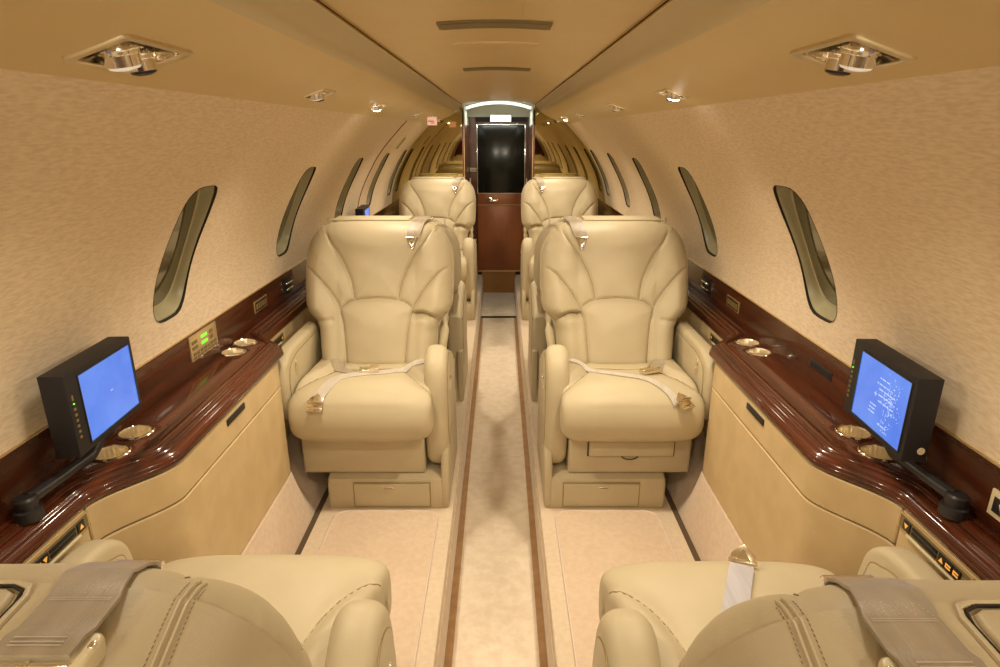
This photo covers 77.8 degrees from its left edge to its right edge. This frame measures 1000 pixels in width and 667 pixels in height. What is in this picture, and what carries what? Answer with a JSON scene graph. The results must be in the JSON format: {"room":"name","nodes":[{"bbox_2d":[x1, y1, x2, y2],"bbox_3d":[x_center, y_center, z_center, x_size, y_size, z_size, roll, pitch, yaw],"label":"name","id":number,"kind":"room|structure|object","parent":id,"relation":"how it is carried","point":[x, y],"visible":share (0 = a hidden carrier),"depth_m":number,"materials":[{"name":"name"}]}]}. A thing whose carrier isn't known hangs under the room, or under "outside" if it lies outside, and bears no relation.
{"room":"aircraft cabin","nodes":[
{"label":"aircraft cabin","id":0,"kind":"room"},
{"bbox_2d":[0,69,428,454],"bbox_3d":[-0.711,-0.268,1.605,0.338,0.611,7.020,0,18,0],"label":"wall","id":1,"kind":"structure","parent":0,"point":[97,178],"depth_m":1.23,"materials":[{"name":"fabric"}]},
{"bbox_2d":[61,34,192,75],"bbox_3d":[-0.461,-0.355,0.777,0.082,0.057,0.173,0,18,-1],"label":"light","id":2,"kind":"object","parent":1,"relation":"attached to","point":[131,54],"visible":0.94,"depth_m":0.76,"materials":[{"name":"silver"}]},
{"bbox_2d":[153,185,217,322],"bbox_3d":[-0.811,-0.204,1.574,0.194,0.350,0.176,0,18,0],"label":"window","id":3,"kind":"structure","parent":1,"relation":"in","point":[173,273],"depth_m":1.63,"materials":[{"name":"beige plastic"}]},
{"bbox_2d":[0,203,391,525],"bbox_3d":[-0.889,0.079,1.718,0.018,0.122,7.020,0,18,0],"label":"trim","id":4,"kind":"structure","parent":1,"relation":"attached to","point":[33,462],"depth_m":1.61,"materials":[{"name":"brown wood"}]},
{"bbox_2d":[188,321,217,362],"bbox_3d":[-0.878,0.022,1.838,0.008,0.074,0.170,0,18,0],"label":"display panel","id":5,"kind":"object","parent":1,"relation":"attached to","point":[205,339],"visible":1,"depth_m":1.83,"materials":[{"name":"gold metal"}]},
{"bbox_2d":[0,0,461,122],"bbox_3d":[-0.420,-0.630,1.488,0.244,0.149,7.020,0,18,0],"label":"ceiling panel","id":6,"kind":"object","parent":1,"relation":"attached to","point":[282,52],"depth_m":0.95,"materials":[{"name":"plastic"}]},
{"bbox_2d":[253,294,267,313],"bbox_3d":[-0.878,-0.109,2.277,0.007,0.042,0.124,0,18,0],"label":"wall outlet","id":7,"kind":"object","parent":1,"relation":"attached to","point":[259,304],"visible":1,"depth_m":2.27,"materials":[{"name":"gold metal"}]},
{"bbox_2d":[283,276,293,294],"bbox_3d":[-0.874,-0.200,2.563,0.015,0.060,0.090,0,18,0],"label":"chrome latch","id":8,"kind":"object","parent":1,"relation":"attached to","point":[287,285],"visible":1,"depth_m":2.55,"materials":[{"name":"silver"}]},
{"bbox_2d":[276,167,315,256],"bbox_3d":[-0.811,-0.478,2.420,0.194,0.350,0.176,0,18,0],"label":"window","id":9,"kind":"structure","parent":1,"relation":"in","point":[286,227],"depth_m":2.49,"materials":[{"name":"beige plastic"}]},
{"bbox_2d":[302,89,335,101],"bbox_3d":[-0.461,-0.613,1.577,0.062,0.043,0.121,0,18,-1],"label":"light","id":10,"kind":"object","parent":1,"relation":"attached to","point":[319,96],"visible":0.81,"depth_m":1.56,"materials":[{"name":"silver metal"}]},
{"bbox_2d":[335,158,362,217],"bbox_3d":[-0.811,-0.750,3.257,0.194,0.350,0.176,0,18,0],"label":"window","id":11,"kind":"structure","parent":1,"relation":"in","point":[340,205],"depth_m":3.33,"materials":[{"name":"beige plastic"}]},
{"bbox_2d":[366,153,388,205],"bbox_3d":[-0.811,-0.999,4.028,0.194,0.350,0.176,0,18,0],"label":"window","id":12,"kind":"structure","parent":1,"relation":"in","point":[371,189],"depth_m":4.11,"materials":[{"name":"beige plastic"}]},
{"bbox_2d":[368,103,388,111],"bbox_3d":[-0.461,-0.863,2.347,0.062,0.043,0.121,0,18,-1],"label":"light","id":13,"kind":"object","parent":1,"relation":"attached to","point":[378,108],"visible":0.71,"depth_m":2.33,"materials":[{"name":"silver metal"}]},
{"bbox_2d":[357,121,406,207],"bbox_3d":[-0.709,-0.949,3.687,0.342,0.603,0.007,0,18,0],"label":"trim","id":14,"kind":"structure","parent":1,"relation":"attached to","point":[406,121],"depth_m":3.66,"materials":[{"name":"brown"}]},
{"bbox_2d":[387,150,406,195],"bbox_3d":[-0.811,-1.243,4.780,0.194,0.350,0.176,0,18,0],"label":"window","id":15,"kind":"structure","parent":1,"relation":"in","point":[404,152],"depth_m":4.86,"materials":[{"name":"beige"}]},
{"bbox_2d":[427,116,436,124],"bbox_3d":[-0.437,-1.370,3.991,0.060,0.057,0.032,0,18,0],"label":"lit sign","id":16,"kind":"object","parent":1,"relation":"attached to","point":[432,120],"visible":0.83,"depth_m":3.98,"materials":[{"name":"pink plastic"}]},
{"bbox_2d":[272,331,283,345],"bbox_3d":[-0.813,0.038,2.236,0.010,0.036,0.196,0,18,0],"label":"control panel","id":17,"kind":"object","parent":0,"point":[279,338],"visible":0.28,"depth_m":2.28,"materials":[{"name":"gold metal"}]},
{"bbox_2d":[301,274,481,666],"bbox_3d":[-0.416,0.645,2.291,0.492,0.040,7.760,0,18,0],"label":"floor","id":18,"kind":"structure","parent":0,"point":[429,632],"depth_m":2.09,"materials":[{"name":"carpet"}]},
{"bbox_2d":[0,539,396,666],"bbox_3d":[-0.476,0.561,0.904,0.602,0.976,0.913,0,18,0],"label":"seat","id":19,"kind":"object","parent":18,"relation":"on","point":[98,606],"visible":1,"depth_m":0.51,"materials":[{"name":"beige leather"}]},
{"bbox_2d":[163,554,391,666],"bbox_3d":[-0.475,0.612,1.074,0.490,0.206,0.620,0,18,0],"label":"seat cushion","id":20,"kind":"object","parent":19,"relation":"on","point":[309,591],"depth_m":1.20,"materials":[{"name":"beige leather"}]},
{"bbox_2d":[277,216,456,507],"bbox_3d":[-0.473,0.079,2.389,0.596,0.976,0.788,0,18,0],"label":"seat","id":21,"kind":"object","parent":18,"relation":"on","point":[368,391],"visible":0.99,"depth_m":2.26,"materials":[{"name":"beige leather"}]},
{"bbox_2d":[288,358,432,441],"bbox_3d":[-0.475,0.218,2.290,0.490,0.206,0.477,0,18,0],"label":"seat cushion","id":22,"kind":"object","parent":21,"relation":"on","point":[357,399],"depth_m":2.09,"materials":[{"name":"beige leather"}]},
{"bbox_2d":[317,510,437,666],"bbox_3d":[-0.404,0.779,1.800,0.373,0.008,0.911,0,18,0],"label":"mat","id":23,"kind":"object","parent":18,"relation":"on","point":[403,541],"visible":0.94,"depth_m":2.02,"materials":[{"name":"beige carpet"}]},
{"bbox_2d":[399,177,476,319],"bbox_3d":[-0.473,-0.651,4.644,0.596,0.976,0.788,0,18,0],"label":"seat","id":24,"kind":"object","parent":18,"relation":"on","point":[453,199],"visible":0.56,"depth_m":4.64,"materials":[{"name":"beige leather"}]},
{"bbox_2d":[460,249,467,280],"bbox_3d":[-0.475,-0.512,4.545,0.490,0.206,0.477,0,18,0],"label":"seat cushion","id":25,"kind":"object","parent":24,"relation":"on","point":[464,252],"depth_m":4.36,"materials":[{"name":"beige leather"}]},
{"bbox_2d":[433,219,467,401],"bbox_3d":[-0.476,-0.164,3.210,0.602,0.932,0.913,0,18,0],"label":"seat","id":26,"kind":"object","parent":18,"relation":"on","point":[457,322],"visible":0.14,"depth_m":3.08,"materials":[{"name":"beige leather"}]},
{"bbox_2d":[473,238,477,275],"bbox_3d":[-0.215,-0.576,5.237,0.052,0.469,0.160,0,18,0],"label":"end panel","id":27,"kind":"object","parent":18,"relation":"on","point":[475,240],"visible":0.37,"depth_m":5.15,"materials":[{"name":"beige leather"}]},
{"bbox_2d":[319,0,666,105],"bbox_3d":[-0.012,-0.858,1.803,0.720,0.100,7.760,0,18,0],"label":"ceiling","id":28,"kind":"structure","parent":0,"point":[581,30],"depth_m":1.54,"materials":[{"name":"plastic"}]},
{"bbox_2d":[436,19,552,29],"bbox_3d":[-0.012,-0.694,1.394,0.255,0.012,0.085,0,18,0],"label":"ceiling vent","id":29,"kind":"object","parent":28,"relation":"in","point":[482,23],"visible":1,"depth_m":1.37,"materials":[{"name":"brown plastic"}]},
{"bbox_2d":[463,67,530,70],"bbox_3d":[-0.012,-1.008,2.364,0.255,0.012,0.075,0,18,0],"label":"ceiling vent","id":30,"kind":"object","parent":28,"relation":"in","point":[473,68],"visible":1,"depth_m":2.34,"materials":[{"name":"brown plastic"}]},
{"bbox_2d":[466,101,531,108],"bbox_3d":[-0.012,-1.843,5.004,0.532,0.065,0.020,0,18,0],"label":"light","id":31,"kind":"object","parent":28,"relation":"attached to","point":[487,102],"visible":0.96,"depth_m":4.99,"materials":[{"name":"white plastic"}]},
{"bbox_2d":[452,293,539,666],"bbox_3d":[-0.012,0.807,2.343,0.340,0.032,7.760,0,18,0],"label":"floor","id":32,"kind":"structure","parent":0,"point":[496,625],"depth_m":2.46,"materials":[{"name":"carpet"}]},
{"bbox_2d":[444,318,482,666],"bbox_3d":[-0.156,0.933,1.932,0.030,0.006,6.900,0,18,0],"label":"trim","id":33,"kind":"structure","parent":32,"relation":"on","point":[457,566],"depth_m":2.41,"materials":[{"name":"carpet"}]},
{"bbox_2d":[481,316,515,317],"bbox_3d":[-0.012,-0.140,5.229,0.300,0.012,0.016,0,18,0],"label":"trim","id":34,"kind":"structure","parent":32,"relation":"on","point":[481,316],"depth_m":5.22,"materials":[{"name":"black wood"}]},
{"bbox_2d":[514,318,547,666],"bbox_3d":[0.132,0.933,1.932,0.030,0.006,6.900,0,18,0],"label":"trim","id":35,"kind":"structure","parent":32,"relation":"on","point":[535,562],"depth_m":2.41,"materials":[{"name":"carpet"}]},
{"bbox_2d":[392,107,604,215],"bbox_3d":[-0.012,-1.056,5.050,1.736,1.496,0.020,0,18,0],"label":"wall","id":36,"kind":"structure","parent":0,"point":[559,152],"depth_m":4.92,"materials":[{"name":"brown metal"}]},
{"bbox_2d":[23,509,90,563],"bbox_3d":[-0.826,0.993,-0.124,0.020,0.408,2.952,0,18,0],"label":"trim","id":37,"kind":"structure","parent":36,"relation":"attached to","point":[85,537],"depth_m":1.18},
{"bbox_2d":[27,510,89,563],"bbox_3d":[-0.813,0.396,1.132,0.010,0.036,0.196,0,18,0],"label":"control panel","id":38,"kind":"object","parent":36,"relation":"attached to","point":[71,534],"visible":0.52,"depth_m":1.15,"materials":[{"name":"gold metal"}]},
{"bbox_2d":[83,363,289,563],"bbox_3d":[-0.748,0.407,1.684,0.109,0.408,0.854,2,18,5],"label":"lower cabinet","id":39,"kind":"object","parent":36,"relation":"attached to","point":[211,502],"visible":0.62,"depth_m":1.54,"materials":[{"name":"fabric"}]},
{"bbox_2d":[0,286,306,563],"bbox_3d":[-0.795,0.150,1.741,0.169,0.044,7.020,0,18,0],"label":"ledge","id":40,"kind":"object","parent":39,"relation":"on","point":[188,413],"visible":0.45,"depth_m":1.45,"materials":[{"name":"brown wood"}]},
{"bbox_2d":[12,336,141,525],"bbox_3d":[-0.805,0.173,1.198,0.093,0.252,0.309,3,18,8],"label":"monitor","id":41,"kind":"object","parent":40,"relation":"on","point":[88,395],"visible":1,"depth_m":1.16,"materials":[{"name":"black plastic"}]},
{"bbox_2d":[93,444,131,462],"bbox_3d":[-0.841,0.272,1.344,0.079,0.035,0.079,0,18,0],"label":"cup holder","id":42,"kind":"object","parent":40,"relation":"on","point":[108,453],"visible":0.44,"depth_m":1.36,"materials":[{"name":"gold metal"}]},
{"bbox_2d":[116,424,154,440],"bbox_3d":[-0.841,0.242,1.437,0.079,0.035,0.079,0,18,0],"label":"cup holder","id":43,"kind":"object","parent":40,"relation":"on","point":[139,431],"visible":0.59,"depth_m":1.45,"materials":[{"name":"gold metal"}]},
{"bbox_2d":[220,347,246,356],"bbox_3d":[-0.841,0.072,1.960,0.079,0.035,0.079,0,18,0],"label":"cup holder","id":44,"kind":"object","parent":40,"relation":"on","point":[230,352],"visible":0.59,"depth_m":1.98,"materials":[{"name":"gold metal"}]},
{"bbox_2d":[222,348,243,354],"bbox_3d":[-0.841,0.073,1.960,0.066,0.034,0.066,0,18,0],"label":"cup","id":45,"kind":"object","parent":44,"relation":"on","point":[230,351],"depth_m":1.98,"materials":[{"name":"gold metal"}]},
{"bbox_2d":[232,338,257,346],"bbox_3d":[-0.841,0.044,2.048,0.079,0.035,0.079,0,18,0],"label":"cup holder","id":46,"kind":"object","parent":40,"relation":"on","point":[244,342],"visible":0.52,"depth_m":2.06,"materials":[{"name":"gold metal"}]},
{"bbox_2d":[234,339,254,344],"bbox_3d":[-0.841,0.044,2.048,0.066,0.034,0.066,0,18,0],"label":"cup","id":47,"kind":"object","parent":46,"relation":"on","point":[241,341],"depth_m":2.07,"materials":[{"name":"gold metal"}]},
{"bbox_2d":[355,205,369,215],"bbox_3d":[-0.805,-0.602,3.591,0.093,0.252,0.309,3,18,8],"label":"monitor","id":48,"kind":"object","parent":40,"relation":"on","point":[362,210],"visible":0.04,"depth_m":3.52,"materials":[{"name":"black plastic"}]},
{"bbox_2d":[240,431,329,554],"bbox_3d":[-0.743,0.660,1.906,0.158,0.208,7.020,0,18,0],"label":"trim","id":49,"kind":"structure","parent":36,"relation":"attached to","point":[281,530],"depth_m":2.06,"materials":[{"name":"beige carpet"}]},
{"bbox_2d":[271,307,318,436],"bbox_3d":[-0.793,0.040,2.814,0.086,0.408,1.510,0,18,0],"label":"trim","id":50,"kind":"structure","parent":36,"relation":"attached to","point":[290,329],"depth_m":2.45,"materials":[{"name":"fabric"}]},
{"bbox_2d":[294,486,328,554],"bbox_3d":[-0.656,0.744,1.934,0.020,0.010,7.020,0,18,0],"label":"trim","id":51,"kind":"structure","parent":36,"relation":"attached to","point":[326,493],"depth_m":2.17,"materials":[{"name":"brown"}]},
{"bbox_2d":[318,0,458,102],"bbox_3d":[-0.329,-0.717,1.460,0.052,0.026,7.020,0,18,0],"label":"trim","id":52,"kind":"structure","parent":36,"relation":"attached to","point":[318,0],"depth_m":1.49,"materials":[{"name":"black"}]},
{"bbox_2d":[462,104,468,125],"bbox_3d":[-0.289,-1.830,5.178,0.016,0.170,0.740,0,18,0],"label":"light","id":53,"kind":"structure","parent":36,"relation":"attached to","point":[465,121],"depth_m":5.05,"materials":[{"name":"white plastic"}]},
{"bbox_2d":[462,125,469,237],"bbox_3d":[-0.291,-1.078,5.420,0.016,1.410,0.740,0,18,0],"label":"trim","id":54,"kind":"structure","parent":36,"relation":"attached to","point":[465,134],"depth_m":5.24,"materials":[{"name":"brown wood"}]},
{"bbox_2d":[527,125,534,237],"bbox_3d":[0.267,-1.078,5.420,0.016,1.410,0.740,0,18,0],"label":"trim","id":55,"kind":"structure","parent":36,"relation":"attached to","point":[531,127],"depth_m":5.10,"materials":[{"name":"brown wood"}]},
{"bbox_2d":[529,104,534,124],"bbox_3d":[0.265,-1.830,5.178,0.016,0.170,0.740,0,18,0],"label":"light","id":56,"kind":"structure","parent":36,"relation":"attached to","point":[531,110],"depth_m":5.06,"materials":[{"name":"white plastic"}]},
{"bbox_2d":[539,0,667,101],"bbox_3d":[0.305,-0.717,1.460,0.052,0.026,7.020,0,18,0],"label":"trim","id":57,"kind":"structure","parent":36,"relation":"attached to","point":[667,0],"depth_m":1.50,"materials":[{"name":"black"}]},
{"bbox_2d":[665,485,700,560],"bbox_3d":[0.632,0.744,1.934,0.020,0.010,7.020,0,18,0],"label":"trim","id":58,"kind":"structure","parent":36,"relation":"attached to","point":[695,555],"depth_m":2.15,"materials":[{"name":"brown"}]},
{"bbox_2d":[663,430,745,560],"bbox_3d":[0.719,0.660,1.906,0.158,0.208,7.020,0,18,0],"label":"trim","id":59,"kind":"structure","parent":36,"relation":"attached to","point":[713,535],"depth_m":2.06,"materials":[{"name":"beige carpet"}]},
{"bbox_2d":[703,362,904,574],"bbox_3d":[0.724,0.407,1.684,0.109,0.408,0.854,-2,18,-5],"label":"cabinet","id":60,"kind":"object","parent":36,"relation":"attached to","point":[783,507],"visible":0.63,"depth_m":1.52,"materials":[{"name":"fabric"}]},
{"bbox_2d":[687,285,999,579],"bbox_3d":[0.771,0.150,1.741,0.169,0.044,7.020,0,18,0],"label":"ledge","id":61,"kind":"object","parent":60,"relation":"on","point":[806,417],"visible":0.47,"depth_m":1.42,"materials":[{"name":"brown wood"}]},
{"bbox_2d":[710,331,721,344],"bbox_3d":[0.789,0.038,2.236,0.010,0.036,0.196,0,18,0],"label":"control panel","id":62,"kind":"object","parent":61,"relation":"in","point":[713,337],"visible":0.28,"depth_m":2.28,"materials":[{"name":"gold metal"}]},
{"bbox_2d":[735,338,760,346],"bbox_3d":[0.817,0.044,2.048,0.079,0.035,0.079,0,18,0],"label":"cup holder","id":63,"kind":"object","parent":61,"relation":"on","point":[747,342],"visible":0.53,"depth_m":2.06,"materials":[{"name":"gold metal"}]},
{"bbox_2d":[737,339,758,344],"bbox_3d":[0.817,0.044,2.048,0.066,0.034,0.066,0,18,0],"label":"cup","id":64,"kind":"object","parent":63,"relation":"on","point":[739,341],"depth_m":2.07,"materials":[{"name":"gold metal"}]},
{"bbox_2d":[746,347,772,356],"bbox_3d":[0.817,0.072,1.960,0.079,0.035,0.079,0,18,0],"label":"cup holder","id":65,"kind":"object","parent":61,"relation":"on","point":[755,351],"visible":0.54,"depth_m":1.98,"materials":[{"name":"gold metal"}]},
{"bbox_2d":[748,348,769,354],"bbox_3d":[0.817,0.073,1.960,0.066,0.034,0.066,0,18,0],"label":"cup","id":66,"kind":"object","parent":65,"relation":"on","point":[752,351],"depth_m":1.98,"materials":[{"name":"gold metal"}]},
{"bbox_2d":[835,424,872,440],"bbox_3d":[0.817,0.242,1.437,0.079,0.035,0.079,0,18,0],"label":"cup holder","id":67,"kind":"object","parent":61,"relation":"on","point":[854,432],"visible":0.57,"depth_m":1.45,"materials":[{"name":"gold metal"}]},
{"bbox_2d":[838,425,869,437],"bbox_3d":[0.817,0.242,1.437,0.066,0.034,0.066,0,18,0],"label":"cup","id":68,"kind":"object","parent":67,"relation":"on","point":[847,431],"depth_m":1.46,"materials":[{"name":"gold metal"}]},
{"bbox_2d":[857,444,895,462],"bbox_3d":[0.817,0.272,1.344,0.079,0.035,0.079,0,18,0],"label":"cup holder","id":69,"kind":"object","parent":61,"relation":"on","point":[876,452],"visible":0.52,"depth_m":1.36,"materials":[{"name":"gold metal"}]},
{"bbox_2d":[861,445,891,459],"bbox_3d":[0.817,0.272,1.344,0.066,0.034,0.066,0,18,0],"label":"cup","id":70,"kind":"object","parent":69,"relation":"on","point":[873,452],"depth_m":1.37,"materials":[{"name":"gold metal"}]},
{"bbox_2d":[843,339,969,521],"bbox_3d":[0.781,0.174,1.209,0.094,0.244,0.309,-3,18,-8],"label":"monitor","id":71,"kind":"object","parent":61,"relation":"on","point":[896,399],"visible":1,"depth_m":1.17,"materials":[{"name":"black plastic"}]},
{"bbox_2d":[896,510,979,579],"bbox_3d":[0.802,0.993,-0.124,0.020,0.408,2.952,0,18,0],"label":"trim","id":72,"kind":"structure","parent":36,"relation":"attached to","point":[903,541],"depth_m":1.16,"materials":[{"name":"metal"}]},
{"bbox_2d":[458,104,541,274],"bbox_3d":[-0.012,-1.245,5.788,0.800,1.780,0.040,0,18,0],"label":"wall","id":73,"kind":"structure","parent":0,"point":[472,124],"depth_m":5.65,"materials":[{"name":"brown wood"}]},
{"bbox_2d":[435,277,482,666],"bbox_3d":[-0.174,0.726,2.317,0.020,0.165,7.760,0,18,0],"label":"baseboard","id":74,"kind":"structure","parent":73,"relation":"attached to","point":[441,646],"depth_m":2.29,"materials":[{"name":"carpet"}]},
{"bbox_2d":[468,104,528,116],"bbox_3d":[-0.012,-1.989,5.522,0.560,0.115,0.010,0,18,0],"label":"trim","id":75,"kind":"structure","parent":73,"relation":"attached to","point":[490,109],"depth_m":5.52,"materials":[{"name":"white plastic"}]},
{"bbox_2d":[482,272,514,292],"bbox_3d":[-0.012,-0.492,5.979,0.320,0.215,0.012,0,18,0],"label":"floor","id":76,"kind":"structure","parent":73,"relation":"attached to","point":[493,282],"depth_m":5.97,"materials":[{"name":"brown wood"}]},
{"bbox_2d":[490,115,510,121],"bbox_3d":[0.006,-1.910,5.505,0.190,0.062,0.044,0,18,0],"label":"lit sign","id":77,"kind":"object","parent":73,"relation":"attached to","point":[493,118],"visible":1,"depth_m":5.49,"materials":[{"name":"beige plastic"}]},
{"bbox_2d":[476,122,525,272],"bbox_3d":[0.010,-1.234,5.739,0.442,1.370,0.071,0,18,0],"label":"door","id":78,"kind":"structure","parent":73,"relation":"in","point":[501,146],"depth_m":5.72,"materials":[{"name":"brown wood"}]},
{"bbox_2d":[475,117,526,121],"bbox_3d":[0.010,-1.910,5.537,0.460,0.045,0.012,0,18,0],"label":"trim","id":79,"kind":"structure","parent":73,"relation":"attached to","point":[477,119],"depth_m":5.53,"materials":[{"name":"black"}]},
{"bbox_2d":[514,280,555,666],"bbox_3d":[0.150,0.726,2.317,0.020,0.165,7.760,0,18,0],"label":"baseboard","id":80,"kind":"structure","parent":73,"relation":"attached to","point":[542,568],"depth_m":2.29,"materials":[{"name":"carpet"}]},
{"bbox_2d":[515,274,694,666],"bbox_3d":[0.392,0.645,2.291,0.492,0.040,7.760,0,18,0],"label":"floor","id":81,"kind":"structure","parent":0,"point":[562,638],"depth_m":2.07,"materials":[{"name":"carpet"}]},
{"bbox_2d":[528,219,560,401],"bbox_3d":[0.452,-0.164,3.210,0.602,0.932,0.913,0,18,0],"label":"seat","id":82,"kind":"object","parent":81,"relation":"on","point":[537,343],"visible":0.11,"depth_m":3.08,"materials":[{"name":"beige leather"}]},
{"bbox_2d":[520,177,597,319],"bbox_3d":[0.449,-0.649,4.638,0.596,0.976,0.800,0,18,0],"label":"seat","id":83,"kind":"object","parent":81,"relation":"on","point":[544,200],"visible":0.54,"depth_m":4.64,"materials":[{"name":"beige leather"}]},
{"bbox_2d":[529,249,534,280],"bbox_3d":[0.451,-0.512,4.545,0.490,0.206,0.477,0,18,0],"label":"seat cushion","id":84,"kind":"object","parent":83,"relation":"on","point":[531,251],"depth_m":4.36,"materials":[{"name":"beige leather"}]},
{"bbox_2d":[555,510,677,666],"bbox_3d":[0.380,0.779,1.800,0.373,0.008,0.911,0,18,0],"label":"mat","id":85,"kind":"object","parent":81,"relation":"on","point":[591,543],"visible":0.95,"depth_m":2.02,"materials":[{"name":"beige carpet"}]},
{"bbox_2d":[537,216,714,507],"bbox_3d":[0.449,0.081,2.383,0.596,0.976,0.800,0,18,0],"label":"seat","id":86,"kind":"object","parent":81,"relation":"on","point":[625,390],"visible":0.99,"depth_m":2.29,"materials":[{"name":"beige leather"}]},
{"bbox_2d":[560,359,704,441],"bbox_3d":[0.451,0.218,2.290,0.490,0.206,0.477,0,18,0],"label":"seat cushion","id":87,"kind":"object","parent":86,"relation":"on","point":[602,400],"depth_m":2.09,"materials":[{"name":"beige leather"}]},
{"bbox_2d":[592,544,999,666],"bbox_3d":[0.452,0.567,0.884,0.602,0.976,0.913,0,18,0],"label":"seat","id":88,"kind":"object","parent":81,"relation":"on","point":[741,610],"visible":1,"depth_m":0.51,"materials":[{"name":"beige leather"}]},
{"bbox_2d":[599,561,834,666],"bbox_3d":[0.451,0.619,1.054,0.490,0.206,0.620,0,18,0],"label":"seat cushion","id":89,"kind":"object","parent":88,"relation":"on","point":[678,599],"depth_m":1.18,"materials":[{"name":"beige leather"}]},
{"bbox_2d":[675,307,721,435],"bbox_3d":[0.769,0.040,2.814,0.086,0.408,1.510,0,18,0],"label":"trim","id":90,"kind":"structure","parent":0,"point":[688,315],"depth_m":2.46,"materials":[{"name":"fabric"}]},
{"bbox_2d":[567,66,999,463],"bbox_3d":[0.687,-0.268,1.605,0.338,0.611,7.020,0,18,0],"label":"wall","id":91,"kind":"structure","parent":0,"point":[898,180],"depth_m":1.19,"materials":[{"name":"fabric"}]},
{"bbox_2d":[590,150,609,195],"bbox_3d":[0.787,-1.243,4.780,0.194,0.350,0.176,0,18,0],"label":"window","id":92,"kind":"structure","parent":91,"relation":"in","point":[592,152],"depth_m":4.86,"materials":[{"name":"beige"}]},
{"bbox_2d":[605,103,624,111],"bbox_3d":[0.436,-0.863,2.347,0.062,0.043,0.121,0,18,1],"label":"light","id":93,"kind":"object","parent":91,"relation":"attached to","point":[614,108],"visible":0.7,"depth_m":2.33,"materials":[{"name":"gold metal"}]},
{"bbox_2d":[607,153,629,206],"bbox_3d":[0.787,-0.999,4.028,0.194,0.350,0.176,0,18,0],"label":"window","id":94,"kind":"structure","parent":91,"relation":"in","point":[626,195],"depth_m":4.11,"materials":[{"name":"beige plastic"}]},
{"bbox_2d":[632,158,660,218],"bbox_3d":[0.787,-0.750,3.257,0.194,0.350,0.176,0,18,0],"label":"window","id":95,"kind":"structure","parent":91,"relation":"in","point":[655,207],"depth_m":3.33,"materials":[{"name":"beige plastic"}]},
{"bbox_2d":[655,89,688,101],"bbox_3d":[0.436,-0.613,1.577,0.062,0.043,0.121,0,18,1],"label":"light","id":96,"kind":"object","parent":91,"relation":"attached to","point":[671,96],"visible":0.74,"depth_m":1.56,"materials":[{"name":"silver metal"}]},
{"bbox_2d":[678,167,716,256],"bbox_3d":[0.787,-0.478,2.420,0.194,0.350,0.176,0,18,0],"label":"window","id":97,"kind":"structure","parent":91,"relation":"in","point":[709,236],"depth_m":2.49,"materials":[{"name":"beige plastic"}]},
{"bbox_2d":[701,276,710,294],"bbox_3d":[0.850,-0.200,2.563,0.015,0.060,0.090,0,18,0],"label":"chrome latch","id":98,"kind":"object","parent":91,"relation":"attached to","point":[706,286],"visible":1,"depth_m":2.55,"materials":[{"name":"silver"}]},
{"bbox_2d":[726,294,739,313],"bbox_3d":[0.855,-0.109,2.277,0.007,0.042,0.124,0,18,0],"label":"wall outlet","id":99,"kind":"object","parent":91,"relation":"attached to","point":[732,303],"visible":1,"depth_m":2.27,"materials":[{"name":"gold metal"}]},
{"bbox_2d":[535,0,999,123],"bbox_3d":[0.396,-0.630,1.488,0.244,0.149,7.020,0,18,0],"label":"ceiling panel","id":100,"kind":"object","parent":91,"relation":"attached to","point":[707,52],"depth_m":0.93,"materials":[{"name":"plastic"}]},
{"bbox_2d":[605,203,999,536],"bbox_3d":[0.865,0.079,1.718,0.018,0.122,7.020,0,18,0],"label":"trim","id":101,"kind":"structure","parent":91,"relation":"attached to","point":[948,458],"depth_m":1.62,"materials":[{"name":"brown wood"}]},
{"bbox_2d":[773,185,836,322],"bbox_3d":[0.787,-0.204,1.574,0.194,0.350,0.176,0,18,0],"label":"window","id":102,"kind":"structure","parent":91,"relation":"in","point":[819,284],"depth_m":1.63,"materials":[{"name":"beige plastic"}]},
{"bbox_2d":[809,357,832,380],"bbox_3d":[0.856,0.095,1.655,0.005,0.024,0.120,0,18,0],"label":"wall slot","id":103,"kind":"object","parent":91,"relation":"attached to","point":[814,364],"visible":1,"depth_m":1.65,"materials":[{"name":"black plastic"}]},
{"bbox_2d":[789,34,917,75],"bbox_3d":[0.437,-0.355,0.777,0.082,0.057,0.173,0,18,1],"label":"light","id":104,"kind":"object","parent":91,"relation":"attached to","point":[845,55],"visible":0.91,"depth_m":0.75,"materials":[{"name":"silver metal"}]},
{"bbox_2d":[986,488,999,521],"bbox_3d":[0.853,0.299,1.048,0.010,0.048,0.064,0,18,0],"label":"switch plate","id":105,"kind":"object","parent":91,"relation":"attached to","point":[993,509],"visible":1,"depth_m":1.06,"materials":[{"name":"gold plastic"}]},
{"bbox_2d":[898,510,974,579],"bbox_3d":[0.789,0.396,1.132,0.010,0.036,0.196,0,18,0],"label":"control panel","id":106,"kind":"object","parent":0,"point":[927,545],"visible":0.8,"depth_m":1.13,"materials":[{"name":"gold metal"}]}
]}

